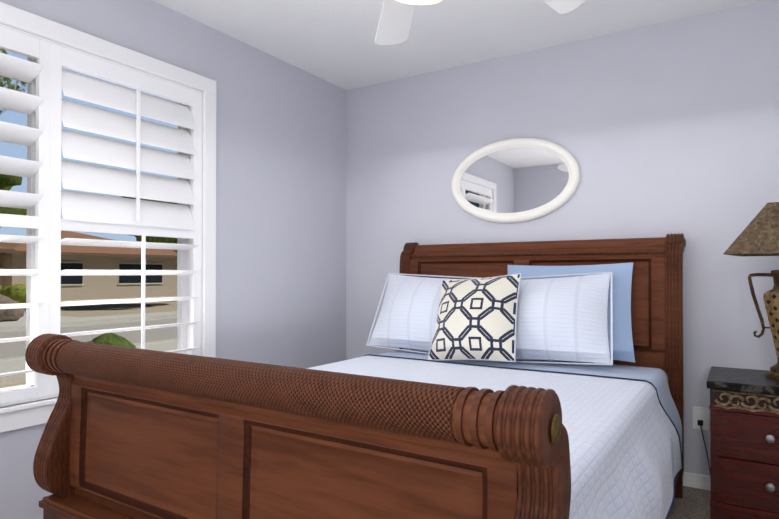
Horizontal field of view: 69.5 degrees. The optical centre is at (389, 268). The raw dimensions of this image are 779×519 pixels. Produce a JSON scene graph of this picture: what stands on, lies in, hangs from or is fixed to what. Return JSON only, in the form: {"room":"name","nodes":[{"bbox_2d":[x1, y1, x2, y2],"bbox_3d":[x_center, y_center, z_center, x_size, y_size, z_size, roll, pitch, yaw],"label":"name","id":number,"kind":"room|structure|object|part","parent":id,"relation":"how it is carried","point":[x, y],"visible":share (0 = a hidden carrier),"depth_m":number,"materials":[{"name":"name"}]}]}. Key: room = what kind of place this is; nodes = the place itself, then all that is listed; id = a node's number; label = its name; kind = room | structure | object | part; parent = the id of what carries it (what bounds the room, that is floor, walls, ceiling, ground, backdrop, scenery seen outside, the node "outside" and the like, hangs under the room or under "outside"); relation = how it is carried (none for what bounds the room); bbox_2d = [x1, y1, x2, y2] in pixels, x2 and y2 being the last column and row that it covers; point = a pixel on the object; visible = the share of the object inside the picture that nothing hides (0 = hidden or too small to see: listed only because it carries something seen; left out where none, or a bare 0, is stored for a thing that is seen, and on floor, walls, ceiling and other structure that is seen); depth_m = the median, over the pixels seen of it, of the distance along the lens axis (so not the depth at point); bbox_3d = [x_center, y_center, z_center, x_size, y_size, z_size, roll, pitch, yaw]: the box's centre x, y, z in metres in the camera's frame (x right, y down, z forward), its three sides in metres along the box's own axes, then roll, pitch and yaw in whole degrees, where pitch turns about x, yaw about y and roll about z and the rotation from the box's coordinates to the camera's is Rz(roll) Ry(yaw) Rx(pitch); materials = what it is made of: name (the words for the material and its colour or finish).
{"room":"bedroom","nodes":[
{"label":"bedroom","id":0,"kind":"room"},
{"bbox_2d":[0,0,345,518],"bbox_3d":[-1.335,-0.092,2.597,0.150,2.440,3.610,0,-1,32],"label":"wall","id":1,"kind":"structure","parent":0,"point":[281,212],"depth_m":3.35,"materials":[{"name":"paint"}]},
{"bbox_2d":[0,2,215,432],"bbox_3d":[-1.463,-0.195,2.354,0.189,1.660,1.750,0,-1,32],"label":"window","id":2,"kind":"structure","parent":1,"relation":"in","point":[23,414],"depth_m":2.73,"materials":[{"name":"white wood"}]},
{"bbox_3d":[-1.523,-0.204,2.391,0.040,1.490,1.556,0,-1,32],"label":"window sash","id":3,"kind":"part","parent":2,"relation":"part of","materials":[{"name":"white wood"}]},
{"bbox_2d":[0,26,200,403],"bbox_3d":[-1.416,-0.205,2.325,0.151,1.466,1.556,0,-1,32],"label":"window shutters","id":4,"kind":"object","parent":2,"relation":"attached to","point":[50,199],"visible":0.88,"depth_m":2.49,"materials":[{"name":"white wood"}]},
{"bbox_2d":[153,0,765,89],"bbox_3d":[0.056,-1.361,1.740,3.430,0.080,3.910,0,-1,32],"label":"ceiling","id":5,"kind":"structure","parent":0,"point":[332,42],"depth_m":3.05,"materials":[{"name":"paint"}]},
{"bbox_2d":[375,0,585,44],"bbox_3d":[0.097,-1.072,1.696,1.256,0.498,1.230,0,-1,32],"label":"fan","id":6,"kind":"object","parent":5,"relation":"hanging from","point":[395,22],"visible":1,"depth_m":2.22,"materials":[{"name":"white plastic"}]},
{"bbox_2d":[346,0,778,475],"bbox_3d":[1.052,-0.085,3.322,3.430,2.440,0.150,0,-1,32],"label":"wall","id":7,"kind":"structure","parent":0,"point":[663,129],"depth_m":3.09,"materials":[{"name":"paint"}]},
{"bbox_2d":[451,137,579,222],"bbox_3d":[0.740,-0.531,3.412,0.810,0.516,0.034,0,-1,32],"label":"mirror","id":8,"kind":"object","parent":7,"relation":"attached to","point":[516,180],"visible":1,"depth_m":3.40,"materials":[{"name":"white mirror"}]},
{"label":"glass","id":9,"kind":"part","parent":8,"relation":"part of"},
{"bbox_2d":[683,472,710,490],"bbox_3d":[1.003,1.098,3.242,3.060,0.072,0.017,0,-1,32],"label":"baseboard","id":10,"kind":"structure","parent":7,"relation":"attached to","point":[698,481],"depth_m":2.87,"materials":[{"name":"white"}]},
{"bbox_2d":[693,406,709,469],"bbox_3d":[1.695,0.919,2.789,0.335,0.412,0.054,0,-1,32],"label":"electrical outlet","id":11,"kind":"object","parent":7,"relation":"attached to","point":[700,417],"visible":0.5,"depth_m":2.87,"materials":[{"name":"white plastic"}]},
{"bbox_2d":[668,486,710,518],"bbox_3d":[0.056,1.159,1.716,3.430,0.080,3.910,0,-1,32],"label":"floor","id":12,"kind":"structure","parent":0,"point":[692,503],"depth_m":2.67,"materials":[{"name":"carpet"}]},
{"bbox_2d":[25,233,685,518],"bbox_3d":[0.187,0.471,2.314,1.718,1.307,2.380,0,-1,33],"label":"bed","id":13,"kind":"object","parent":12,"relation":"on","point":[528,380],"visible":1,"depth_m":1.62,"materials":[{"name":"brown wood"}]},
{"bbox_3d":[-0.402,0.661,1.386,1.649,0.910,0.185,0,-1,33],"label":"footboard","id":14,"kind":"part","parent":13,"relation":"part of","materials":[{"name":"brown wood"}]},
{"bbox_2d":[366,272,495,361],"bbox_3d":[0.235,0.266,3.292,0.749,0.475,0.286,0,-1,33],"label":"pillow","id":15,"kind":"object","parent":13,"relation":"on","point":[407,318],"depth_m":3.25,"materials":[{"name":"white fabric"}]},
{"bbox_2d":[469,271,613,365],"bbox_3d":[0.796,0.263,2.935,0.748,0.486,0.287,0,-1,33],"label":"pillow","id":16,"kind":"object","parent":13,"relation":"on","point":[565,318],"depth_m":2.81,"materials":[{"name":"white fabric"}]},
{"bbox_3d":[0.787,0.481,3.250,1.649,1.307,0.155,0,-1,33],"label":"headboard","id":17,"kind":"part","parent":13,"relation":"part of","materials":[{"name":"brown wood"}]},
{"bbox_2d":[706,366,778,518],"bbox_3d":[1.728,0.802,2.395,0.634,0.648,0.454,0,-1,32],"label":"nightstand","id":18,"kind":"object","parent":12,"relation":"on","point":[744,442],"visible":1,"depth_m":2.33,"materials":[{"name":"wood"}]},
{"bbox_2d":[723,202,778,379],"bbox_3d":[1.725,0.066,2.417,0.430,0.820,0.430,0,-1,41],"label":"lamp","id":19,"kind":"object","parent":18,"relation":"on","point":[758,235],"visible":1,"depth_m":2.39,"materials":[{"name":"brown metal"}]},
{"bbox_3d":[1.725,-0.201,2.419,0.492,0.285,0.492,0,-1,32],"label":"lamp shade","id":20,"kind":"part","parent":19,"relation":"part of","materials":[{"name":"brown fabric"}]},
{"label":"outside","id":21,"kind":"structure","parent":0,"visible":0},
{"bbox_2d":[0,296,176,387],"bbox_3d":[-32.485,1.924,37.978,89.500,0.100,150.000,0,-1,32],"label":"terrain","id":22,"kind":"structure","parent":21,"point":[108,309],"depth_m":24.14,"materials":[{"name":"beige concrete"}]},
{"bbox_2d":[0,268,2,289],"bbox_3d":[-20.485,0.900,30.490,0.200,1.800,150.000,0,-1,32],"label":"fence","id":23,"kind":"object","parent":22,"relation":"on","point":[1,280],"depth_m":29.96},
{"bbox_2d":[0,246,14,252],"bbox_3d":[-28.508,-0.472,23.135,13.000,4.400,18.000,0,-1,32],"label":"house","id":24,"kind":"structure","parent":22,"relation":"on","point":[6,250],"depth_m":27.12,"materials":[{"name":"brown"}]},
{"bbox_2d":[0,49,26,114],"bbox_3d":[-6.215,-1.015,5.091,4.546,5.182,4.883,0,-1,32],"label":"tree","id":25,"kind":"object","parent":22,"relation":"on","point":[11,86],"visible":0.26,"depth_m":6.53,"materials":[{"name":"green plant"}]},
{"bbox_2d":[0,174,26,227],"bbox_3d":[-24.034,-2.358,30.305,6.383,8.340,7.482,0,-1,32],"label":"tree","id":26,"kind":"object","parent":22,"relation":"on","point":[8,182],"visible":0.5,"depth_m":31.23,"materials":[{"name":"green plant"}]},
{"bbox_2d":[0,284,135,347],"bbox_3d":[-6.912,1.153,23.387,23.436,1.487,26.845,0,-1,32],"label":"shrubs","id":27,"kind":"object","parent":22,"relation":"on","point":[14,294],"visible":0.19,"depth_m":17.27,"materials":[{"name":"green plant"}]},
{"bbox_2d":[0,311,176,384],"bbox_3d":[-8.527,1.657,23.011,22.000,0.140,150.000,0,-1,32],"label":"street","id":28,"kind":"structure","parent":22,"relation":"on","point":[12,356],"depth_m":14.22,"materials":[{"name":"grey asphalt"}]},
{"bbox_2d":[0,231,176,299],"bbox_3d":[-21.991,-0.333,37.339,13.000,4.400,12.000,0,-1,32],"label":"house","id":29,"kind":"structure","parent":22,"relation":"on","point":[95,258],"depth_m":33.98,"materials":[{"name":"brown"}]},
{"bbox_2d":[122,196,176,252],"bbox_3d":[-9.246,-1.204,26.547,5.886,5.970,6.009,0,-1,32],"label":"tree","id":30,"kind":"object","parent":22,"relation":"on","point":[158,239],"visible":0.06,"depth_m":25.11,"materials":[{"name":"green plant"}]}
]}

